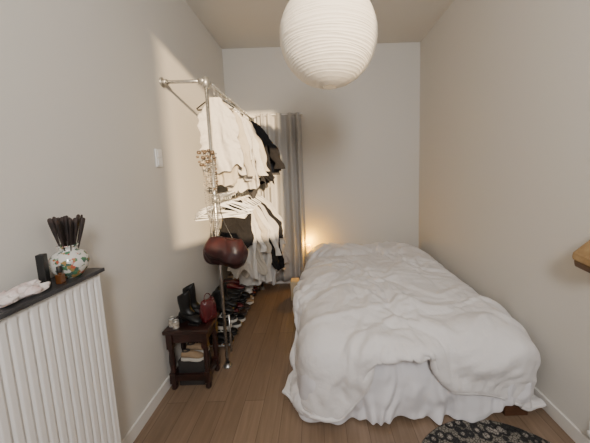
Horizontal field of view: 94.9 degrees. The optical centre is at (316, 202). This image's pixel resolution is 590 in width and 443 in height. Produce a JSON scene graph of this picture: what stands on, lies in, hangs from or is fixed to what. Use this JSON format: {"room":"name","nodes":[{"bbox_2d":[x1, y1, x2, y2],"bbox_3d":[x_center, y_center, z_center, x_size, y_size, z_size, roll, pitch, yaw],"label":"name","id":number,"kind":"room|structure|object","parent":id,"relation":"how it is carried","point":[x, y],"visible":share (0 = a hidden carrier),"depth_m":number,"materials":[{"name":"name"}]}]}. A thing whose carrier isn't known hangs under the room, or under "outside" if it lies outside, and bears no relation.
{"room":"bedroom","nodes":[
{"label":"bedroom","id":0,"kind":"room"},
{"bbox_2d":[0,0,230,440],"bbox_3d":[-1.160,-0.134,1.268,0.100,3.060,4.760,-2,6,0],"label":"wall","id":1,"kind":"structure","parent":0,"point":[85,110],"depth_m":1.50,"materials":[{"name":"grey paint"}]},
{"bbox_2d":[0,274,121,442],"bbox_3d":[-1.011,0.936,0.568,0.121,1.083,1.425,-2,6,0],"label":"radiator","id":2,"kind":"object","parent":1,"relation":"attached to","point":[57,383],"visible":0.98,"depth_m":1.01,"materials":[{"name":"white metal"}]},
{"bbox_2d":[0,267,104,319],"bbox_3d":[-1.022,0.387,0.485,0.138,0.017,1.485,-2,6,0],"label":"shelf","id":3,"kind":"object","parent":2,"relation":"on","point":[54,288],"visible":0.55,"depth_m":0.97,"materials":[{"name":"black stone"}]},
{"bbox_2d":[0,279,50,307],"bbox_3d":[-1.010,0.304,0.919,0.094,0.046,0.155,-1,7,8],"label":"lace cloth","id":4,"kind":"object","parent":3,"relation":"on","point":[34,287],"visible":1,"depth_m":0.91,"materials":[{"name":"white fabric"}]},
{"bbox_2d":[35,253,50,284],"bbox_3d":[-1.027,0.255,1.016,0.024,0.125,0.028,-4,7,-17],"label":"box","id":5,"kind":"object","parent":3,"relation":"on","point":[42,265],"visible":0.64,"depth_m":1.01,"materials":[{"name":"black plastic"}]},
{"bbox_2d":[55,266,65,283],"bbox_3d":[-0.991,0.279,1.044,0.022,0.068,0.022,-2,6,0],"label":"perfume bottle","id":6,"kind":"object","parent":3,"relation":"on","point":[60,278],"visible":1,"depth_m":1.04,"materials":[{"name":"orange glass"}]},
{"bbox_2d":[48,242,89,278],"bbox_3d":[-1.017,0.238,1.115,0.128,0.135,0.128,-2,6,0],"label":"vase","id":7,"kind":"object","parent":3,"relation":"on","point":[74,263],"visible":0.84,"depth_m":1.08,"materials":[{"name":"ceramic"}]},
{"bbox_2d":[47,218,60,246],"bbox_3d":[-1.024,0.166,1.075,0.011,0.220,0.049,0,7,17],"label":"stem","id":8,"kind":"object","parent":7,"relation":"in","point":[51,224],"visible":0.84,"depth_m":1.06,"materials":[{"name":"brown plant"}]},
{"bbox_2d":[55,219,64,250],"bbox_3d":[-1.004,0.171,1.075,0.009,0.218,0.058,-4,7,-19],"label":"stem","id":9,"kind":"object","parent":7,"relation":"in","point":[57,222],"visible":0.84,"depth_m":1.05,"materials":[{"name":"brown plant"}]},
{"bbox_2d":[60,217,66,245],"bbox_3d":[-1.037,0.168,1.123,0.030,0.222,0.013,1,7,22],"label":"stem","id":10,"kind":"object","parent":7,"relation":"in","point":[61,218],"visible":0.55,"depth_m":1.11,"materials":[{"name":"brown plant"}]},
{"bbox_2d":[62,216,68,245],"bbox_3d":[-1.017,0.165,1.107,0.017,0.223,0.006,-2,6,0],"label":"stem","id":11,"kind":"object","parent":7,"relation":"in","point":[63,217],"visible":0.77,"depth_m":1.10,"materials":[{"name":"brown plant"}]},
{"bbox_2d":[66,215,69,245],"bbox_3d":[-1.026,0.163,1.126,0.010,0.223,0.025,-7,8,-37],"label":"stem","id":12,"kind":"object","parent":7,"relation":"in","point":[66,215],"visible":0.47,"depth_m":1.12,"materials":[{"name":"brown plant"}]},
{"bbox_2d":[69,220,71,250],"bbox_3d":[-0.985,0.174,1.086,0.067,0.216,0.007,3,8,35],"label":"stem","id":13,"kind":"object","parent":7,"relation":"in","point":[69,220],"visible":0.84,"depth_m":1.07,"materials":[{"name":"brown plant"}]},
{"bbox_2d":[71,218,72,244],"bbox_3d":[-0.999,0.172,1.108,0.027,0.223,0.006,-1,7,6],"label":"stem","id":14,"kind":"object","parent":7,"relation":"in","point":[71,218],"visible":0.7,"depth_m":1.10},
{"bbox_2d":[73,218,77,244],"bbox_3d":[-0.995,0.172,1.116,0.038,0.222,0.006,-5,7,-22],"label":"stem","id":15,"kind":"object","parent":7,"relation":"in","point":[75,220],"visible":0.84,"depth_m":1.11,"materials":[{"name":"brown plant"}]},
{"bbox_2d":[75,214,79,243],"bbox_3d":[-1.000,0.159,1.129,0.009,0.220,0.046,2,8,34],"label":"stem","id":16,"kind":"object","parent":7,"relation":"in","point":[77,215],"visible":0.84,"depth_m":1.13,"materials":[{"name":"brown plant"}]},
{"bbox_2d":[78,217,84,247],"bbox_3d":[-0.991,0.172,1.131,0.059,0.218,0.007,-8,9,-44],"label":"stem","id":17,"kind":"object","parent":7,"relation":"in","point":[82,221],"visible":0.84,"depth_m":1.13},
{"bbox_2d":[154,149,162,166],"bbox_3d":[-1.108,-0.316,1.906,0.016,0.124,0.076,-2,6,0],"label":"light switch","id":18,"kind":"object","parent":1,"relation":"attached to","point":[158,152],"visible":1,"depth_m":1.89,"materials":[{"name":"white plastic"}]},
{"bbox_2d":[121,342,199,442],"bbox_3d":[-1.052,1.341,1.437,0.014,0.085,4.560,-2,6,0],"label":"baseboard","id":19,"kind":"structure","parent":1,"relation":"attached to","point":[134,431],"depth_m":1.68,"materials":[{"name":"white paint"}]},
{"bbox_2d":[185,0,453,48],"bbox_3d":[0.070,-1.748,1.089,2.671,0.100,4.760,-2,6,0],"label":"ceiling","id":20,"kind":"structure","parent":0,"point":[233,24],"depth_m":2.77,"materials":[{"name":"grey paint"}]},
{"bbox_2d":[280,0,377,88],"bbox_3d":[0.050,-1.155,1.323,0.486,1.128,0.488,-7,8,-39],"label":"pendant lamp","id":21,"kind":"object","parent":20,"relation":"hanging from","point":[325,44],"visible":1,"depth_m":1.20,"materials":[{"name":"white paper"}]},
{"bbox_2d":[222,42,419,253],"bbox_3d":[0.115,-0.443,3.583,2.471,3.060,0.100,-2,6,0],"label":"wall","id":22,"kind":"structure","parent":0,"point":[360,138],"depth_m":3.49,"materials":[{"name":"grey paint"}]},
{"bbox_2d":[263,280,290,283],"bbox_3d":[0.167,1.041,3.695,2.443,0.085,0.014,-2,6,0],"label":"baseboard","id":23,"kind":"structure","parent":22,"relation":"attached to","point":[280,281],"depth_m":3.69,"materials":[{"name":"white paint"}]},
{"bbox_2d":[254,112,306,281],"bbox_3d":[-0.437,-0.037,3.509,0.590,2.170,0.133,-2,6,0],"label":"curtain","id":24,"kind":"object","parent":22,"relation":"hanging from","point":[286,196],"visible":0.65,"depth_m":3.46,"materials":[{"name":"grey fabric"}]},
{"bbox_2d":[133,283,574,442],"bbox_3d":[0.179,1.390,1.447,2.671,0.100,4.760,-2,6,0],"label":"floor","id":25,"kind":"structure","parent":0,"point":[245,402],"depth_m":1.71,"materials":[{"name":"brown wood"}]},
{"bbox_2d":[162,313,220,389],"bbox_3d":[-0.889,1.087,1.982,0.313,0.455,0.240,-2,6,0],"label":"stool","id":26,"kind":"object","parent":25,"relation":"on","point":[185,334],"visible":0.8,"depth_m":1.89,"materials":[{"name":"brown wood"}]},
{"bbox_2d":[168,316,174,327],"bbox_3d":[-1.016,0.838,1.903,0.042,0.065,0.042,-2,6,0],"label":"tin can","id":27,"kind":"object","parent":26,"relation":"on","point":[170,318],"visible":0.73,"depth_m":1.89,"materials":[{"name":"silver metal"}]},
{"bbox_2d":[172,319,179,328],"bbox_3d":[-0.976,0.845,1.879,0.042,0.055,0.042,-2,6,0],"label":"tin can","id":28,"kind":"object","parent":26,"relation":"on","point":[175,323],"visible":1,"depth_m":1.86,"materials":[{"name":"silver metal"}]},
{"bbox_2d":[177,291,201,325],"bbox_3d":[-0.902,0.745,1.923,0.182,0.238,0.073,0,7,14],"label":"boot","id":29,"kind":"object","parent":26,"relation":"on","point":[186,312],"visible":0.96,"depth_m":1.90,"materials":[{"name":"black leather"}]},
{"bbox_2d":[182,283,199,315],"bbox_3d":[-0.901,0.725,2.016,0.182,0.257,0.073,-2,6,0],"label":"boot","id":30,"kind":"object","parent":26,"relation":"on","point":[195,305],"visible":0.41,"depth_m":1.99,"materials":[{"name":"black leather"}]},
{"bbox_2d":[200,293,216,323],"bbox_3d":[-0.783,0.755,1.961,0.072,0.205,0.130,1,7,27],"label":"handbag","id":31,"kind":"object","parent":26,"relation":"on","point":[208,310],"visible":0.99,"depth_m":1.93,"materials":[{"name":"red leather"}]},
{"bbox_2d":[178,350,211,385],"bbox_3d":[-0.893,1.218,2.000,0.190,0.190,0.120,-2,6,0],"label":"shoe box","id":32,"kind":"object","parent":25,"relation":"on","point":[183,366],"visible":0.46,"depth_m":1.94,"materials":[{"name":"black cardboard"}]},
{"bbox_2d":[181,348,203,361],"bbox_3d":[-0.890,1.093,1.946,0.166,0.069,0.069,-2,7,3],"label":"shoe","id":33,"kind":"object","parent":32,"relation":"on","point":[187,354],"visible":0.88,"depth_m":1.93,"materials":[{"name":"grey"}]},
{"bbox_2d":[186,343,209,351],"bbox_3d":[-0.891,1.083,2.030,0.166,0.069,0.069,-2,7,-3],"label":"shoe","id":34,"kind":"object","parent":32,"relation":"on","point":[192,346],"visible":0.52,"depth_m":2.01,"materials":[{"name":"grey"}]},
{"bbox_2d":[159,76,264,368],"bbox_3d":[-0.898,0.110,2.717,0.405,2.229,1.486,-2,6,0],"label":"rack","id":35,"kind":"object","parent":25,"relation":"on","point":[204,80],"visible":0.64,"depth_m":1.99,"materials":[{"name":"metal"}]},
{"bbox_2d":[196,150,208,166],"bbox_3d":[-0.800,-0.316,1.910,0.090,0.118,0.049,-2,6,0],"label":"necklace","id":36,"kind":"object","parent":35,"relation":"hanging from","point":[198,152],"visible":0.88,"depth_m":1.90,"materials":[{"name":"brown metal"}]},
{"bbox_2d":[203,154,212,221],"bbox_3d":[-0.778,-0.104,1.945,0.056,0.511,0.037,-2,6,0],"label":"necklace","id":37,"kind":"object","parent":35,"relation":"hanging from","point":[208,216],"visible":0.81,"depth_m":1.94,"materials":[{"name":"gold metal"}]},
{"bbox_2d":[201,149,215,162],"bbox_3d":[-0.753,-0.326,1.886,0.098,0.096,0.052,-2,6,0],"label":"necklace","id":38,"kind":"object","parent":35,"relation":"hanging from","point":[208,150],"visible":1,"depth_m":1.88,"materials":[{"name":"brown metal"}]},
{"bbox_2d":[205,152,216,236],"bbox_3d":[-0.753,-0.033,1.937,0.052,0.651,0.036,-2,6,0],"label":"necklace","id":39,"kind":"object","parent":35,"relation":"hanging from","point":[207,153],"visible":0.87,"depth_m":1.93,"materials":[{"name":"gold metal"}]},
{"bbox_2d":[209,153,217,189],"bbox_3d":[-0.732,-0.225,1.926,0.064,0.270,0.040,-2,6,0],"label":"necklace","id":40,"kind":"object","parent":35,"relation":"hanging from","point":[214,153],"visible":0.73,"depth_m":1.92,"materials":[{"name":"brown metal"}]},
{"bbox_2d":[195,193,231,215],"bbox_3d":[-0.755,0.023,2.143,0.405,0.204,0.011,-3,7,-7],"label":"clothes hanger","id":41,"kind":"object","parent":35,"relation":"hanging from","point":[223,193],"visible":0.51,"depth_m":2.14,"materials":[{"name":"white plastic"}]},
{"bbox_2d":[210,154,219,233],"bbox_3d":[-0.722,-0.065,1.932,0.044,0.589,0.035,-2,6,0],"label":"necklace","id":42,"kind":"object","parent":35,"relation":"hanging from","point":[218,227],"visible":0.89,"depth_m":1.93,"materials":[{"name":"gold metal"}]},
{"bbox_2d":[196,84,233,110],"bbox_3d":[-0.772,-0.801,2.050,0.290,0.191,0.011,-2,6,0],"label":"clothes hanger","id":43,"kind":"object","parent":35,"relation":"hanging from","point":[232,108],"visible":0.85,"depth_m":2.05,"materials":[{"name":"black plastic"}]},
{"bbox_2d":[197,97,243,173],"bbox_3d":[-0.742,-0.513,2.081,0.341,0.572,0.083,-2,6,0],"label":"blouse","id":44,"kind":"object","parent":43,"relation":"hanging from","point":[224,126],"visible":0.73,"depth_m":2.06,"materials":[{"name":"white fabric"}]},
{"bbox_2d":[194,194,246,220],"bbox_3d":[-0.731,0.032,2.060,0.404,0.206,0.011,-2,7,-4],"label":"clothes hanger","id":45,"kind":"object","parent":35,"relation":"hanging from","point":[195,219],"visible":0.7,"depth_m":2.06,"materials":[{"name":"white plastic"}]},
{"bbox_2d":[195,193,246,217],"bbox_3d":[-0.744,0.021,2.101,0.406,0.191,0.012,-2,6,-1],"label":"clothes hanger","id":46,"kind":"object","parent":35,"relation":"hanging from","point":[218,193],"visible":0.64,"depth_m":2.10,"materials":[{"name":"white plastic"}]},
{"bbox_2d":[198,192,245,218],"bbox_3d":[-0.767,0.025,2.189,0.401,0.217,0.011,-2,7,4],"label":"clothes hanger","id":47,"kind":"object","parent":35,"relation":"hanging from","point":[222,192],"visible":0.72,"depth_m":2.19,"materials":[{"name":"white plastic"}]},
{"bbox_2d":[203,198,247,268],"bbox_3d":[-0.667,0.220,1.948,0.309,0.540,0.179,0,7,19],"label":"shoulder bag","id":48,"kind":"object","parent":35,"relation":"hanging from","point":[232,252],"visible":1,"depth_m":1.92,"materials":[{"name":"red leather"}]},
{"bbox_2d":[204,192,249,214],"bbox_3d":[-0.742,0.006,2.229,0.406,0.191,0.012,-3,6,7],"label":"clothes hanger","id":49,"kind":"object","parent":35,"relation":"hanging from","point":[224,192],"visible":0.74,"depth_m":2.22,"materials":[{"name":"white plastic"}]},
{"bbox_2d":[210,191,252,212],"bbox_3d":[-0.757,0.000,2.357,0.404,0.206,0.011,-2,7,-3],"label":"clothes hanger","id":50,"kind":"object","parent":35,"relation":"hanging from","point":[231,191],"visible":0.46,"depth_m":2.36,"materials":[{"name":"white plastic"}]},
{"bbox_2d":[210,192,253,213],"bbox_3d":[-0.727,0.010,2.274,0.403,0.211,0.011,-3,7,-5],"label":"clothes hanger","id":51,"kind":"object","parent":35,"relation":"hanging from","point":[225,192],"visible":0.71,"depth_m":2.28,"materials":[{"name":"white plastic"}]},
{"bbox_2d":[213,191,254,213],"bbox_3d":[-0.722,0.008,2.316,0.401,0.217,0.011,-2,6,0],"label":"clothes hanger","id":52,"kind":"object","parent":35,"relation":"hanging from","point":[228,191],"visible":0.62,"depth_m":2.31,"materials":[{"name":"white plastic"}]},
{"bbox_3d":[-0.745,-0.026,2.510,0.290,0.191,0.011,-2,6,0],"label":"clothes hanger","id":53,"kind":"object","parent":35,"relation":"hanging from","visible":0},
{"bbox_2d":[220,200,253,248],"bbox_3d":[-0.791,0.234,2.542,0.391,0.516,0.083,-2,6,0],"label":"trousers","id":54,"kind":"object","parent":53,"relation":"hanging from","point":[238,228],"visible":0.71,"depth_m":2.52,"materials":[{"name":"black fabric"}]},
{"label":"clothes hanger","id":55,"kind":"object","parent":35,"relation":"hanging from","visible":0},
{"bbox_2d":[248,196,279,269],"bbox_3d":[-0.618,0.355,2.914,0.419,0.853,0.093,-2,7,-3],"label":"trousers","id":56,"kind":"object","parent":55,"relation":"hanging from","point":[275,263],"visible":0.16,"depth_m":2.93,"materials":[{"name":"black fabric"}]},
{"bbox_2d":[196,285,259,351],"bbox_3d":[-0.879,1.046,2.883,0.307,0.330,1.198,-2,6,0],"label":"shoe rack","id":57,"kind":"object","parent":25,"relation":"on","point":[228,315],"visible":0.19,"depth_m":2.30,"materials":[{"name":"grey metal"}]},
{"bbox_2d":[209,332,233,343],"bbox_3d":[-0.857,1.170,2.364,0.267,0.086,0.086,-2,7,-3],"label":"shoe","id":58,"kind":"object","parent":57,"relation":"on","point":[220,335],"visible":0.46,"depth_m":2.34,"materials":[{"name":"black leather"}]},
{"bbox_2d":[212,288,233,314],"bbox_3d":[-0.802,0.840,2.325,0.182,0.228,0.073,-2,7,3],"label":"boot","id":59,"kind":"object","parent":57,"relation":"on","point":[216,295],"visible":0.64,"depth_m":2.30,"materials":[{"name":"black leather"}]},
{"bbox_2d":[217,319,231,329],"bbox_3d":[-0.867,1.042,2.349,0.267,0.086,0.086,-1,7,6],"label":"shoe","id":60,"kind":"object","parent":57,"relation":"on","point":[219,321],"visible":0.27,"depth_m":2.32,"materials":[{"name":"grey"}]},
{"bbox_2d":[211,293,239,301],"bbox_3d":[-0.862,0.886,2.558,0.267,0.086,0.086,-2,7,-1],"label":"shoe","id":61,"kind":"object","parent":57,"relation":"on","point":[234,297],"visible":0.34,"depth_m":2.54,"materials":[{"name":"grey leather"}]},
{"bbox_2d":[216,282,237,308],"bbox_3d":[-0.803,0.829,2.424,0.182,0.228,0.073,-2,7,3],"label":"boot","id":62,"kind":"object","parent":57,"relation":"on","point":[227,299],"visible":0.52,"depth_m":2.40,"materials":[{"name":"black leather"}]},
{"bbox_2d":[217,311,237,322],"bbox_3d":[-0.848,1.029,2.451,0.267,0.086,0.086,-1,7,5],"label":"shoe","id":63,"kind":"object","parent":57,"relation":"on","point":[233,318],"visible":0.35,"depth_m":2.42,"materials":[{"name":"grey"}]},
{"bbox_2d":[218,327,237,335],"bbox_3d":[-0.849,1.159,2.466,0.267,0.086,0.086,-2,7,-1],"label":"shoe","id":64,"kind":"object","parent":57,"relation":"on","point":[234,331],"visible":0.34,"depth_m":2.45,"materials":[{"name":"grey"}]},
{"bbox_2d":[215,287,241,296],"bbox_3d":[-0.869,0.875,2.659,0.267,0.086,0.086,-1,7,7],"label":"shoe","id":65,"kind":"object","parent":57,"relation":"on","point":[232,291],"visible":0.44,"depth_m":2.63,"materials":[{"name":"grey leather"}]},
{"bbox_2d":[218,308,239,314],"bbox_3d":[-0.864,1.016,2.573,0.267,0.086,0.086,-2,7,2],"label":"shoe","id":66,"kind":"object","parent":57,"relation":"on","point":[236,310],"visible":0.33,"depth_m":2.55,"materials":[{"name":"grey"}]},
{"bbox_2d":[223,282,245,291],"bbox_3d":[-0.864,0.861,2.782,0.267,0.086,0.086,-2,7,2],"label":"shoe","id":67,"kind":"object","parent":57,"relation":"on","point":[239,287],"visible":0.62,"depth_m":2.75,"materials":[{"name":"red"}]},
{"bbox_2d":[223,278,245,286],"bbox_3d":[-0.860,0.849,2.884,0.267,0.086,0.086,-3,7,-6],"label":"shoe","id":68,"kind":"object","parent":57,"relation":"on","point":[231,280],"visible":0.37,"depth_m":2.86,"materials":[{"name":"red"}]},
{"bbox_2d":[232,320,241,327],"bbox_3d":[-0.853,1.145,2.588,0.267,0.086,0.086,-3,7,-5],"label":"shoe","id":69,"kind":"object","parent":57,"relation":"on","point":[238,323],"visible":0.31,"depth_m":2.57,"materials":[{"name":"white leather"}]},
{"bbox_2d":[236,302,243,309],"bbox_3d":[-0.846,1.004,2.674,0.267,0.086,0.086,-1,7,6],"label":"shoe","id":70,"kind":"object","parent":57,"relation":"on","point":[240,306],"visible":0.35,"depth_m":2.65,"materials":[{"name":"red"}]},
{"bbox_2d":[237,314,245,321],"bbox_3d":[-0.839,1.133,2.689,0.267,0.086,0.086,-2,6,0],"label":"shoe","id":71,"kind":"object","parent":57,"relation":"on","point":[240,317],"visible":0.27,"depth_m":2.67,"materials":[{"name":"grey"}]},
{"bbox_2d":[237,296,246,302],"bbox_3d":[-0.859,0.990,2.797,0.267,0.086,0.086,-2,7,-1],"label":"shoe","id":72,"kind":"object","parent":57,"relation":"on","point":[242,299],"visible":0.27,"depth_m":2.77,"materials":[{"name":"grey leather"}]},
{"bbox_2d":[239,309,247,315],"bbox_3d":[-0.848,1.119,2.811,0.267,0.086,0.086,-1,7,6],"label":"shoe","id":73,"kind":"object","parent":57,"relation":"on","point":[244,312],"visible":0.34,"depth_m":2.78,"materials":[{"name":"brown fabric"}]},
{"bbox_2d":[242,291,249,298],"bbox_3d":[-0.846,0.978,2.898,0.267,0.086,0.086,-2,7,-4],"label":"shoe","id":74,"kind":"object","parent":57,"relation":"on","point":[246,295],"visible":0.34,"depth_m":2.88,"materials":[{"name":"grey leather"}]},
{"bbox_2d":[243,303,249,309],"bbox_3d":[-0.847,1.107,2.913,0.267,0.086,0.086,-2,7,-2],"label":"shoe","id":75,"kind":"object","parent":57,"relation":"on","point":[246,306],"visible":0.3,"depth_m":2.90,"materials":[{"name":"grey leather"}]},
{"bbox_2d":[244,287,252,293],"bbox_3d":[-0.848,0.964,3.020,0.267,0.086,0.086,-2,7,3],"label":"shoe","id":76,"kind":"object","parent":57,"relation":"on","point":[249,290],"visible":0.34,"depth_m":3.00,"materials":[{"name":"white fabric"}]},
{"bbox_2d":[245,298,253,304],"bbox_3d":[-0.839,1.093,3.035,0.267,0.086,0.086,-3,7,-4],"label":"shoe","id":77,"kind":"object","parent":57,"relation":"on","point":[249,301],"visible":0.26,"depth_m":3.02,"materials":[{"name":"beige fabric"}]},
{"bbox_2d":[290,278,298,300],"bbox_3d":[-0.249,1.034,3.237,0.100,0.230,0.120,-2,6,0],"label":"storage box","id":78,"kind":"object","parent":25,"relation":"on","point":[294,281],"visible":0.6,"depth_m":3.18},
{"bbox_2d":[297,360,531,425],"bbox_3d":[0.584,0.979,2.541,1.454,0.440,2.018,-2,6,0],"label":"bed","id":79,"kind":"object","parent":25,"relation":"on","point":[411,390],"visible":0.28,"depth_m":1.58,"materials":[{"name":"white fabric"}]},
{"bbox_2d":[282,241,545,422],"bbox_3d":[0.573,0.886,2.559,1.694,0.624,2.194,-2,6,0],"label":"duvet","id":80,"kind":"object","parent":79,"relation":"on","point":[357,308],"visible":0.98,"depth_m":1.65,"materials":[{"name":"white fabric"}]},
{"bbox_2d":[422,419,550,442],"bbox_3d":[0.912,1.344,1.128,0.974,0.011,0.974,-2,6,0],"label":"rug","id":81,"kind":"object","parent":25,"relation":"on","point":[456,431],"visible":0.91,"depth_m":1.51,"materials":[{"name":"fabric"}]},
{"bbox_2d":[419,0,589,438],"bbox_3d":[1.409,-0.224,1.268,0.100,3.060,4.760,-2,6,0],"label":"wall","id":82,"kind":"structure","parent":0,"point":[504,142],"depth_m":1.81,"materials":[{"name":"grey paint"}]},
{"bbox_2d":[534,387,589,442],"bbox_3d":[1.404,1.255,1.437,0.014,0.085,4.560,-2,6,0],"label":"baseboard","id":83,"kind":"structure","parent":82,"relation":"attached to","point":[575,434],"depth_m":1.53,"materials":[{"name":"white paint"}]},
{"bbox_2d":[572,240,589,272],"bbox_3d":[1.304,0.217,1.241,0.138,0.255,0.126,-2,6,0],"label":"wall shelf","id":84,"kind":"object","parent":82,"relation":"attached to","point":[581,256],"visible":1,"depth_m":1.26,"materials":[{"name":"brown wood"}]},
{"label":"clothes hanger","id":85,"kind":"object","parent":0,"visible":0},
{"bbox_2d":[236,128,279,198],"bbox_3d":[-0.728,-0.468,2.903,0.668,0.848,0.102,-2,7,-2],"label":"hanging clothes","id":86,"kind":"object","parent":85,"relation":"hanging from","point":[253,192],"visible":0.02,"depth_m":2.92,"materials":[{"name":"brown fabric"}]},
{"bbox_3d":[-0.747,-0.087,3.047,0.290,0.191,0.011,-2,6,0],"label":"clothes hanger","id":87,"kind":"object","parent":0,"visible":0},
{"bbox_2d":[249,195,284,270],"bbox_3d":[-0.628,0.367,3.094,0.499,0.918,0.088,-2,7,-2],"label":"dress","id":88,"kind":"object","parent":87,"relation":"hanging from","point":[280,232],"visible":0.23,"depth_m":3.08,"materials":[{"name":"black fabric"}]},
{"bbox_3d":[-0.773,-0.821,2.228,0.290,0.191,0.011,-2,6,0],"label":"clothes hanger","id":89,"kind":"object","parent":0,"visible":0},
{"bbox_2d":[229,106,252,174],"bbox_3d":[-0.745,-0.507,2.265,0.412,0.625,0.109,-2,6,0],"label":"blouse","id":90,"kind":"object","parent":89,"relation":"hanging from","point":[243,171],"visible":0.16,"depth_m":2.25,"materials":[{"name":"white fabric"}]},
{"label":"clothes hanger","id":91,"kind":"object","parent":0,"visible":0},
{"bbox_2d":[249,120,284,181],"bbox_3d":[-0.664,-0.535,2.666,0.702,0.667,0.073,-2,7,-1],"label":"jacket","id":92,"kind":"object","parent":91,"relation":"hanging from","point":[274,151],"visible":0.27,"depth_m":2.67,"materials":[{"name":"black fabric"}]},
{"bbox_3d":[-0.773,-0.831,2.318,0.290,0.191,0.011,-2,6,0],"label":"clothes hanger","id":93,"kind":"object","parent":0,"visible":0},
{"bbox_2d":[224,109,252,187],"bbox_3d":[-0.748,-0.482,2.360,0.403,0.697,0.082,-2,6,0],"label":"blouse","id":94,"kind":"object","parent":93,"relation":"hanging from","point":[246,177],"visible":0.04,"depth_m":2.37,"materials":[{"name":"fabric"}]},
{"label":"clothes hanger","id":95,"kind":"object","parent":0,"visible":0},
{"bbox_2d":[259,127,280,182],"bbox_3d":[-0.711,-0.525,2.788,0.700,0.710,0.086,-2,7,-2],"label":"jacket","id":96,"kind":"object","parent":95,"relation":"hanging from","point":[261,127],"visible":0.07,"depth_m":2.81,"materials":[{"name":"black fabric"}]},
{"label":"clothes hanger","id":97,"kind":"object","parent":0,"visible":0},
{"bbox_2d":[233,198,271,278],"bbox_3d":[-0.662,0.366,2.733,0.414,0.830,0.086,-3,7,-6],"label":"blouse","id":98,"kind":"object","parent":97,"relation":"hanging from","point":[262,269],"visible":0.28,"depth_m":2.74,"materials":[{"name":"beige fabric"}]},
{"label":"clothes hanger","id":99,"kind":"object","parent":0,"visible":0},
{"bbox_2d":[201,102,255,187],"bbox_3d":[-0.722,-0.463,2.177,0.431,0.695,0.091,-2,7,-2],"label":"shirt","id":100,"kind":"object","parent":99,"relation":"hanging from","point":[225,178],"visible":0.35,"depth_m":2.18,"materials":[{"name":"beige fabric"}]},
{"label":"clothes hanger","id":101,"kind":"object","parent":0,"visible":0},
{"bbox_2d":[228,112,267,195],"bbox_3d":[-0.693,-0.455,2.451,0.498,0.774,0.084,-3,7,-6],"label":"shirt","id":102,"kind":"object","parent":101,"relation":"hanging from","point":[241,185],"visible":0.22,"depth_m":2.47,"materials":[{"name":"white fabric"}]},
{"label":"clothes hanger","id":103,"kind":"object","parent":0,"visible":0},
{"bbox_2d":[240,114,269,177],"bbox_3d":[-0.736,-0.521,2.548,0.578,0.661,0.096,-2,7,-3],"label":"shirt","id":104,"kind":"object","parent":103,"relation":"hanging from","point":[261,150],"visible":0.12,"depth_m":2.54,"materials":[{"name":"beige fabric"}]},
{"bbox_3d":[-0.776,-0.905,2.964,0.290,0.191,0.011,-2,6,0],"label":"clothes hanger","id":105,"kind":"object","parent":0,"visible":0},
{"bbox_2d":[260,177,271,187],"bbox_3d":[-0.735,-0.532,3.005,0.492,0.743,0.077,-2,7,1],"label":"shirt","id":106,"kind":"object","parent":105,"relation":"hanging from","point":[262,178],"visible":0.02,"depth_m":3.02,"materials":[{"name":"white fabric"}]},
{"label":"clothes hanger","id":107,"kind":"object","parent":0,"visible":0},
{"bbox_2d":[227,199,266,278],"bbox_3d":[-0.687,0.358,2.639,0.408,0.791,0.086,-2,7,2],"label":"shirt","id":108,"kind":"object","parent":107,"relation":"hanging from","point":[250,265],"visible":0.4,"depth_m":2.63,"materials":[{"name":"white fabric"}]},
{"bbox_3d":[-0.746,-0.055,2.769,0.290,0.191,0.011,-2,6,0],"label":"clothes hanger","id":109,"kind":"object","parent":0,"visible":0},
{"bbox_2d":[239,197,281,285],"bbox_3d":[-0.618,0.417,2.825,0.503,0.955,0.090,-2,7,1],"label":"shirt","id":110,"kind":"object","parent":109,"relation":"hanging from","point":[267,257],"visible":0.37,"depth_m":2.83,"materials":[{"name":"white fabric"}]},
{"bbox_3d":[-0.747,-0.076,2.947,0.290,0.191,0.011,-2,6,0],"label":"clothes hanger","id":111,"kind":"object","parent":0,"visible":0},
{"bbox_2d":[250,196,278,284],"bbox_3d":[-0.642,0.426,3.006,0.473,1.012,0.098,-2,6,0],"label":"shirt","id":112,"kind":"object","parent":111,"relation":"hanging from","point":[271,221],"visible":0.15,"depth_m":2.98,"materials":[{"name":"fabric"}]},
{"bbox_3d":[-0.748,-0.099,3.156,0.290,0.191,0.011,-2,6,0],"label":"clothes hanger","id":113,"kind":"object","parent":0,"visible":0},
{"bbox_2d":[248,194,284,272],"bbox_3d":[-0.637,0.386,3.209,0.534,0.981,0.088,-2,6,0],"label":"shirt","id":114,"kind":"object","parent":113,"relation":"hanging from","point":[282,242],"visible":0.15,"depth_m":3.19,"materials":[{"name":"white fabric"}]},
{"bbox_3d":[-0.748,-0.113,3.275,0.290,0.191,0.011,-2,6,0],"label":"clothes hanger","id":115,"kind":"object","parent":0,"visible":0},
{"bbox_2d":[257,193,289,263],"bbox_3d":[-0.623,0.350,3.326,0.567,0.936,0.091,-2,6,0],"label":"shirt","id":116,"kind":"object","parent":115,"relation":"hanging from","point":[285,252],"visible":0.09,"depth_m":3.36,"materials":[{"name":"fabric"}]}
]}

